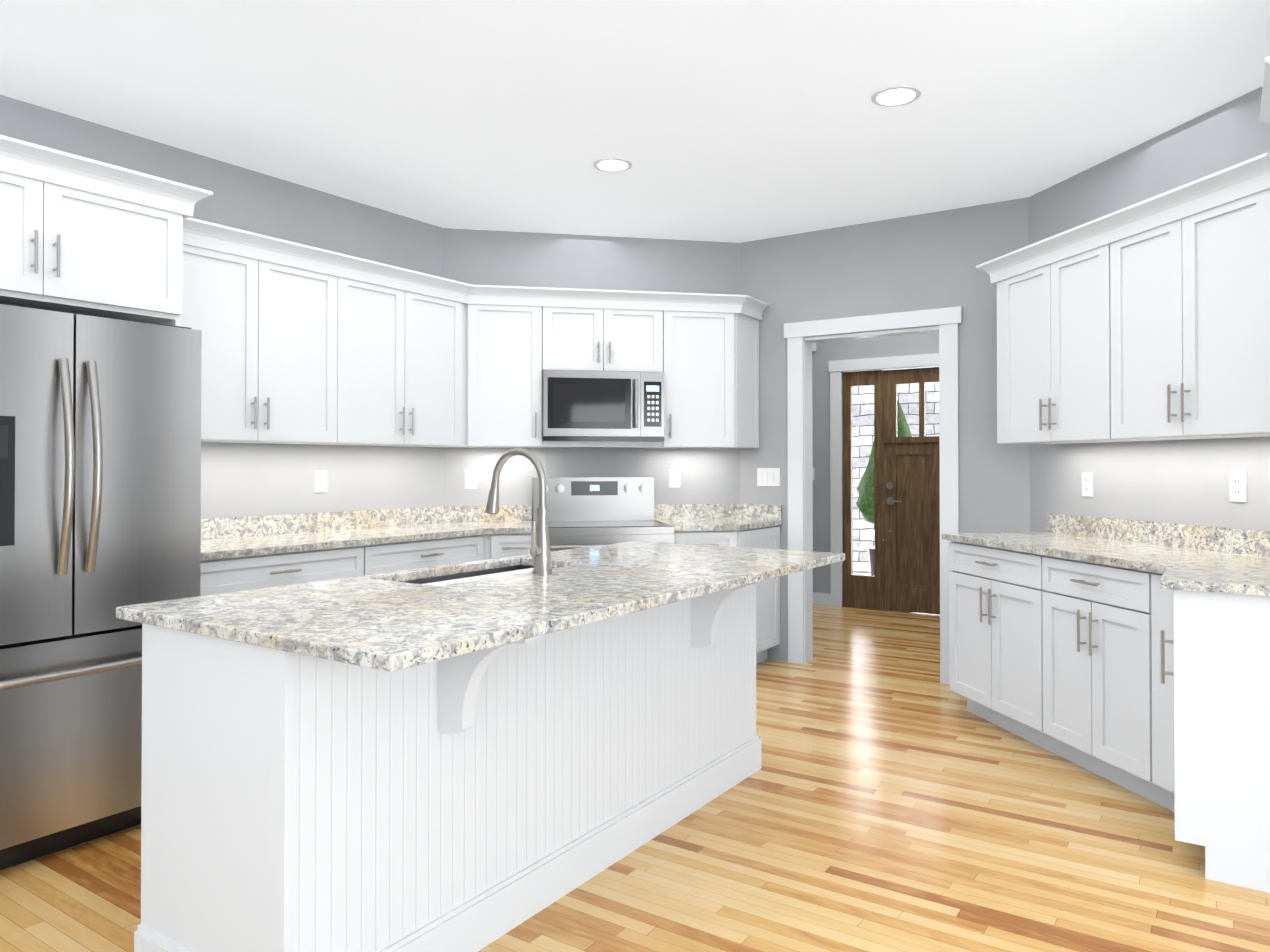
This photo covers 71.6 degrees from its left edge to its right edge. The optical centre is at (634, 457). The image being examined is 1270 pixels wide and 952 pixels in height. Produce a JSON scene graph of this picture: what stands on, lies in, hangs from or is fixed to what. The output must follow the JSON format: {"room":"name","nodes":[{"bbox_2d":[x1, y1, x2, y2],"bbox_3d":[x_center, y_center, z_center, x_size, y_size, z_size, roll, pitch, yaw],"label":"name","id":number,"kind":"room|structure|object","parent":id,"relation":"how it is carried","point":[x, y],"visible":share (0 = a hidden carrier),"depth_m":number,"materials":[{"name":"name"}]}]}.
{"room":"kitchen","nodes":[
{"label":"kitchen","id":0,"kind":"room"},
{"bbox_2d":[0,95,443,518],"bbox_3d":[-3.151,-0.087,2.806,0.120,2.780,6.750,0,-1,34],"label":"wall","id":1,"kind":"structure","parent":0,"point":[247,479],"depth_m":4.63,"materials":[{"name":"grey paint"}]},
{"bbox_2d":[0,159,187,325],"bbox_3d":[-2.357,-0.778,3.292,0.648,0.450,0.997,0,-1,34],"label":"upper cabinet","id":2,"kind":"object","parent":1,"relation":"attached to","point":[69,243],"depth_m":3.25,"materials":[{"name":"white wood"}]},
{"bbox_2d":[180,207,351,444],"bbox_3d":[-1.912,-0.572,4.216,0.348,0.994,1.017,0,-1,34],"label":"upper cabinet","id":3,"kind":"object","parent":1,"relation":"attached to","point":[306,345],"depth_m":4.13,"materials":[{"name":"white wood"}]},
{"bbox_2d":[314,470,326,491],"bbox_3d":[-1.716,0.131,4.809,0.010,0.120,0.075,0,-1,34],"label":"outlet","id":4,"kind":"object","parent":1,"relation":"attached to","point":[320,480],"visible":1,"depth_m":4.80,"materials":[{"name":"white plastic"}]},
{"bbox_2d":[201,507,447,538],"bbox_3d":[-1.765,0.349,4.717,0.020,0.100,2.025,0,-1,34],"label":"backsplash","id":5,"kind":"structure","parent":1,"relation":"attached to","point":[222,528],"depth_m":4.76,"materials":[{"name":"beige stone"}]},
{"bbox_2d":[328,263,471,447],"bbox_3d":[-1.360,-0.508,4.992,0.391,0.880,1.128,0,-1,34],"label":"upper cabinet","id":6,"kind":"object","parent":1,"relation":"attached to","point":[400,350],"depth_m":4.81,"materials":[{"name":"white wood"}]},
{"bbox_2d":[444,228,739,520],"bbox_3d":[-0.263,-0.060,5.811,1.952,2.780,0.120,0,-1,-11],"label":"wall","id":7,"kind":"structure","parent":0,"point":[550,260],"depth_m":5.76,"materials":[{"name":"grey paint"}]},
{"bbox_2d":[465,470,476,488],"bbox_3d":[-1.042,0.138,5.592,0.075,0.120,0.010,0,-1,-11],"label":"outlet","id":8,"kind":"object","parent":7,"relation":"attached to","point":[470,479],"visible":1,"depth_m":5.59,"materials":[{"name":"white plastic"}]},
{"bbox_2d":[452,287,743,448],"bbox_3d":[-0.305,-0.503,5.537,1.523,0.880,1.245,0,-1,34],"label":"upper cabinet","id":9,"kind":"object","parent":7,"relation":"attached to","point":[552,367],"depth_m":5.39,"materials":[{"name":"white wood"}]},
{"bbox_2d":[542,370,663,441],"bbox_3d":[-0.222,-0.311,5.554,0.807,0.427,0.807,0,-1,34],"label":"microwave","id":10,"kind":"object","parent":9,"relation":"in","point":[578,405],"depth_m":5.35,"materials":[{"name":"silver metal"}]},
{"bbox_2d":[669,469,679,487],"bbox_3d":[0.264,0.140,5.844,0.075,0.120,0.010,0,-1,-11],"label":"outlet","id":11,"kind":"object","parent":7,"relation":"attached to","point":[674,478],"visible":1,"depth_m":5.84,"materials":[{"name":"white plastic"}]},
{"bbox_2d":[0,605,1269,951],"bbox_3d":[1.108,1.322,2.084,8.330,0.050,10.950,0,-1,34],"label":"floor","id":12,"kind":"structure","parent":0,"point":[892,795],"depth_m":2.85,"materials":[{"name":"brown wood"}]},
{"bbox_2d":[0,303,201,869],"bbox_3d":[-2.180,0.413,3.107,1.006,1.785,0.855,0,-1,34],"label":"fridge","id":13,"kind":"object","parent":12,"relation":"on","point":[100,469],"visible":0.81,"depth_m":2.89,"materials":[{"name":"grey metal"}]},
{"bbox_2d":[200,551,379,595],"bbox_3d":[-1.810,0.870,4.113,0.618,0.888,0.971,0,-1,34],"label":"base cabinet","id":14,"kind":"object","parent":12,"relation":"on","point":[229,577],"depth_m":3.93,"materials":[{"name":"white wood"}]},
{"bbox_2d":[380,539,475,572],"bbox_3d":[-1.362,0.876,4.775,0.618,0.888,0.883,0,-1,34],"label":"base cabinet","id":15,"kind":"object","parent":12,"relation":"on","point":[392,559],"depth_m":4.63,"materials":[{"name":"white wood"}]},
{"bbox_2d":[124,580,767,951],"bbox_3d":[-0.243,0.860,2.874,0.890,0.888,2.265,0,-1,34],"label":"kitchen island","id":16,"kind":"object","parent":12,"relation":"on","point":[474,756],"depth_m":2.18,"materials":[{"name":"white wood"}]},
{"bbox_2d":[116,541,844,675],"bbox_3d":[-0.230,0.399,2.907,1.040,0.030,2.340,0,-1,34],"label":"island countertop","id":17,"kind":"structure","parent":16,"relation":"on","point":[395,626],"depth_m":2.30,"materials":[{"name":"beige stone"}]},
{"bbox_2d":[388,560,563,583],"bbox_3d":[-0.513,0.520,3.013,0.354,0.234,0.764,0,-1,34],"label":"sink","id":18,"kind":"object","parent":17,"relation":"in","point":[450,575],"depth_m":3.14,"materials":[{"name":"silver metal"}]},
{"bbox_2d":[485,448,555,575],"bbox_3d":[-0.407,0.176,2.966,0.283,0.418,0.100,0,-1,34],"label":"faucet","id":19,"kind":"object","parent":17,"relation":"on","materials":[{"name":"silver metal"}]},
{"bbox_2d":[496,535,530,557],"bbox_3d":[-0.824,0.881,5.382,0.815,0.888,0.637,0,-1,34],"label":"base cabinet","id":20,"kind":"object","parent":12,"relation":"on","point":[511,545],"depth_m":5.03,"materials":[{"name":"white wood"}]},
{"bbox_2d":[476,477,715,550],"bbox_3d":[-0.210,0.725,5.385,1.021,1.200,1.020,0,-1,34],"label":"base cabinet","id":21,"kind":"object","parent":12,"relation":"on","point":[583,511],"depth_m":5.61,"materials":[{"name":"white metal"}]},
{"bbox_2d":[201,519,530,566],"bbox_3d":[-1.317,0.414,4.646,0.841,0.030,2.411,0,-1,34],"label":"countertop","id":22,"kind":"structure","parent":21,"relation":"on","point":[297,544],"depth_m":4.36,"materials":[{"name":"beige stone"}]},
{"bbox_2d":[532,477,674,550],"bbox_3d":[-0.210,0.726,5.385,1.021,1.200,1.021,0,-1,34],"label":"stove","id":23,"kind":"object","parent":21,"relation":"in","point":[583,511],"depth_m":5.60,"materials":[{"name":"silver metal"}]},
{"bbox_2d":[680,519,781,534],"bbox_3d":[0.410,0.422,5.597,0.737,0.030,0.881,0,-1,34],"label":"countertop","id":24,"kind":"structure","parent":21,"relation":"on","point":[721,525],"depth_m":5.32,"materials":[{"name":"beige stone"}]},
{"bbox_2d":[680,531,747,547],"bbox_3d":[0.270,0.881,5.398,0.725,0.888,0.360,0,-1,34],"label":"base cabinet","id":25,"kind":"object","parent":12,"relation":"on","point":[730,538],"depth_m":5.26,"materials":[{"name":"white wood"}]},
{"bbox_2d":[748,527,779,663],"bbox_3d":[0.494,0.884,5.730,0.725,0.888,0.558,0,-1,34],"label":"base cabinet","id":26,"kind":"object","parent":12,"relation":"on","point":[767,594],"depth_m":5.62,"materials":[{"name":"white wood"}]},
{"bbox_2d":[949,576,1189,842],"bbox_3d":[1.798,0.869,3.854,1.087,0.888,1.909,0,-1,34],"label":"base cabinet","id":27,"kind":"object","parent":12,"relation":"on","point":[1132,656],"depth_m":3.58,"materials":[{"name":"white wood"}]},
{"bbox_2d":[942,532,1269,595],"bbox_3d":[2.034,0.406,3.691,1.742,0.030,1.957,0,-1,34],"label":"countertop","id":28,"kind":"structure","parent":27,"relation":"on","point":[1218,564],"depth_m":3.65,"materials":[{"name":"beige stone"}]},
{"bbox_2d":[1186,592,1269,892],"bbox_3d":[2.494,0.865,3.382,0.638,0.888,1.909,0,-1,34],"label":"base cabinet","id":29,"kind":"object","parent":12,"relation":"on","point":[1228,637],"depth_m":2.69,"materials":[{"name":"white wood"}]},
{"bbox_2d":[0,0,1269,242],"bbox_3d":[0.486,-1.521,1.190,7.730,0.060,8.130,0,-1,34],"label":"ceiling","id":30,"kind":"structure","parent":0,"point":[732,120],"depth_m":3.56,"materials":[{"name":"white paint"}]},
{"bbox_2d":[593,158,631,171],"bbox_3d":[-0.111,-1.460,4.401,0.196,0.006,0.196,0,-1,34],"label":"recessed light","id":31,"kind":"object","parent":30,"relation":"in","point":[612,164],"visible":1,"depth_m":4.39,"materials":[{"name":"white plastic"}]},
{"bbox_2d":[871,86,920,106],"bbox_3d":[1.062,-1.467,3.583,0.196,0.006,0.196,0,-1,34],"label":"recessed light","id":32,"kind":"object","parent":30,"relation":"in","point":[894,96],"visible":1,"depth_m":3.57,"materials":[{"name":"white plastic"}]},
{"bbox_2d":[812,332,938,606],"bbox_3d":[2.372,-0.044,7.683,3.540,2.780,0.120,0,-1,34],"label":"wall","id":33,"kind":"structure","parent":0,"point":[824,353],"depth_m":8.03,"materials":[{"name":"grey paint"}]},
{"bbox_2d":[812,342,815,350],"bbox_3d":[1.589,-1.035,8.123,0.170,0.120,0.044,0,-1,34],"label":"door chime","id":34,"kind":"object","parent":33,"relation":"attached to","point":[814,346],"visible":0.19,"depth_m":8.07,"materials":[{"name":"white plastic"}]},
{"bbox_2d":[813,353,938,606],"bbox_3d":[2.330,0.233,7.619,3.300,2.225,0.028,0,-1,34],"label":"door frame","id":35,"kind":"structure","parent":33,"relation":"attached to","point":[836,369],"depth_m":7.95,"materials":[{"name":"white wood"}]},
{"bbox_2d":[843,367,939,614],"bbox_3d":[2.564,0.284,7.505,1.655,2.121,0.105,0,-1,34],"label":"front door","id":36,"kind":"structure","parent":33,"relation":"in","point":[906,499],"depth_m":7.71,"materials":[{"name":"brown wood"}]},
{"bbox_2d":[740,197,1029,661],"bbox_3d":[1.490,-0.063,5.479,1.810,2.780,0.120,0,-1,34],"label":"wall","id":37,"kind":"structure","parent":0,"point":[931,260],"depth_m":5.31,"materials":[{"name":"grey paint"}]},
{"bbox_2d":[744,307,761,448],"bbox_3d":[0.088,-0.498,6.118,1.523,0.880,0.393,0,-1,34],"label":"upper cabinet","id":38,"kind":"object","parent":37,"relation":"attached to","point":[751,318],"depth_m":5.76,"materials":[{"name":"white wood"}]},
{"bbox_2d":[736,504,781,518],"bbox_3d":[0.828,0.359,5.834,0.310,0.100,0.020,0,-1,34],"label":"backsplash","id":39,"kind":"structure","parent":37,"relation":"attached to","point":[743,511],"depth_m":5.83,"materials":[{"name":"beige stone"}]},
{"bbox_2d":[757,468,779,485],"bbox_3d":[0.882,0.130,5.810,0.165,0.120,0.009,0,-1,34],"label":"light switch","id":40,"kind":"object","parent":37,"relation":"attached to","point":[768,476],"visible":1,"depth_m":5.81,"materials":[{"name":"white plastic"}]},
{"bbox_2d":[784,306,961,683],"bbox_3d":[1.479,0.227,5.483,1.115,2.200,0.176,0,-1,34],"label":"trim","id":41,"kind":"structure","parent":37,"relation":"attached to","point":[948,320],"depth_m":5.59,"materials":[{"name":"white wood"}]},
{"bbox_2d":[1029,86,1269,531],"bbox_3d":[2.454,-0.077,3.947,0.120,2.780,2.008,0,-1,-11],"label":"wall","id":42,"kind":"structure","parent":0,"point":[1178,481],"depth_m":4.02,"materials":[{"name":"grey paint"}]},
{"bbox_2d":[1082,473,1092,496],"bbox_3d":[2.289,0.138,4.457,0.010,0.120,0.075,0,-1,-11],"label":"outlet","id":43,"kind":"object","parent":42,"relation":"attached to","point":[1087,484],"visible":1,"depth_m":4.45,"materials":[{"name":"white plastic"}]},
{"bbox_2d":[976,176,1269,443],"bbox_3d":[2.142,-0.517,3.923,1.192,0.880,1.410,0,-1,34],"label":"upper cabinet","id":44,"kind":"object","parent":42,"relation":"attached to","point":[1135,322],"depth_m":3.68,"materials":[{"name":"white wood"}]},
{"bbox_2d":[1230,472,1246,501],"bbox_3d":[2.457,0.120,3.588,0.010,0.120,0.075,0,-1,-11],"label":"outlet","id":45,"kind":"object","parent":42,"relation":"attached to","point":[1238,486],"visible":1,"depth_m":3.58,"materials":[{"name":"white plastic"}]},
{"label":"outside","id":46,"kind":"structure","parent":0,"visible":0},
{"bbox_2d":[852,367,938,573],"bbox_3d":[3.672,-0.484,9.964,7.500,4.300,0.150,0,-1,34],"label":"brick wall","id":47,"kind":"structure","parent":46,"point":[866,436],"depth_m":10.48,"materials":[{"name":"white brick"}]},
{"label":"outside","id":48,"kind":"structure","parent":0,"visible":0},
{"bbox_2d":[853,572,870,575],"bbox_3d":[2.935,1.391,8.859,7.500,0.050,2.480,0,-1,34],"label":"pavers","id":49,"kind":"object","parent":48,"point":[862,574],"depth_m":10.38,"materials":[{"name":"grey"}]},
{"bbox_2d":[856,399,911,575],"bbox_3d":[2.665,0.319,9.179,0.720,2.080,0.693,0,-1,34],"label":"tree","id":50,"kind":"object","parent":49,"relation":"on","point":[870,514],"depth_m":9.07,"materials":[{"name":"green plant"}]}
]}

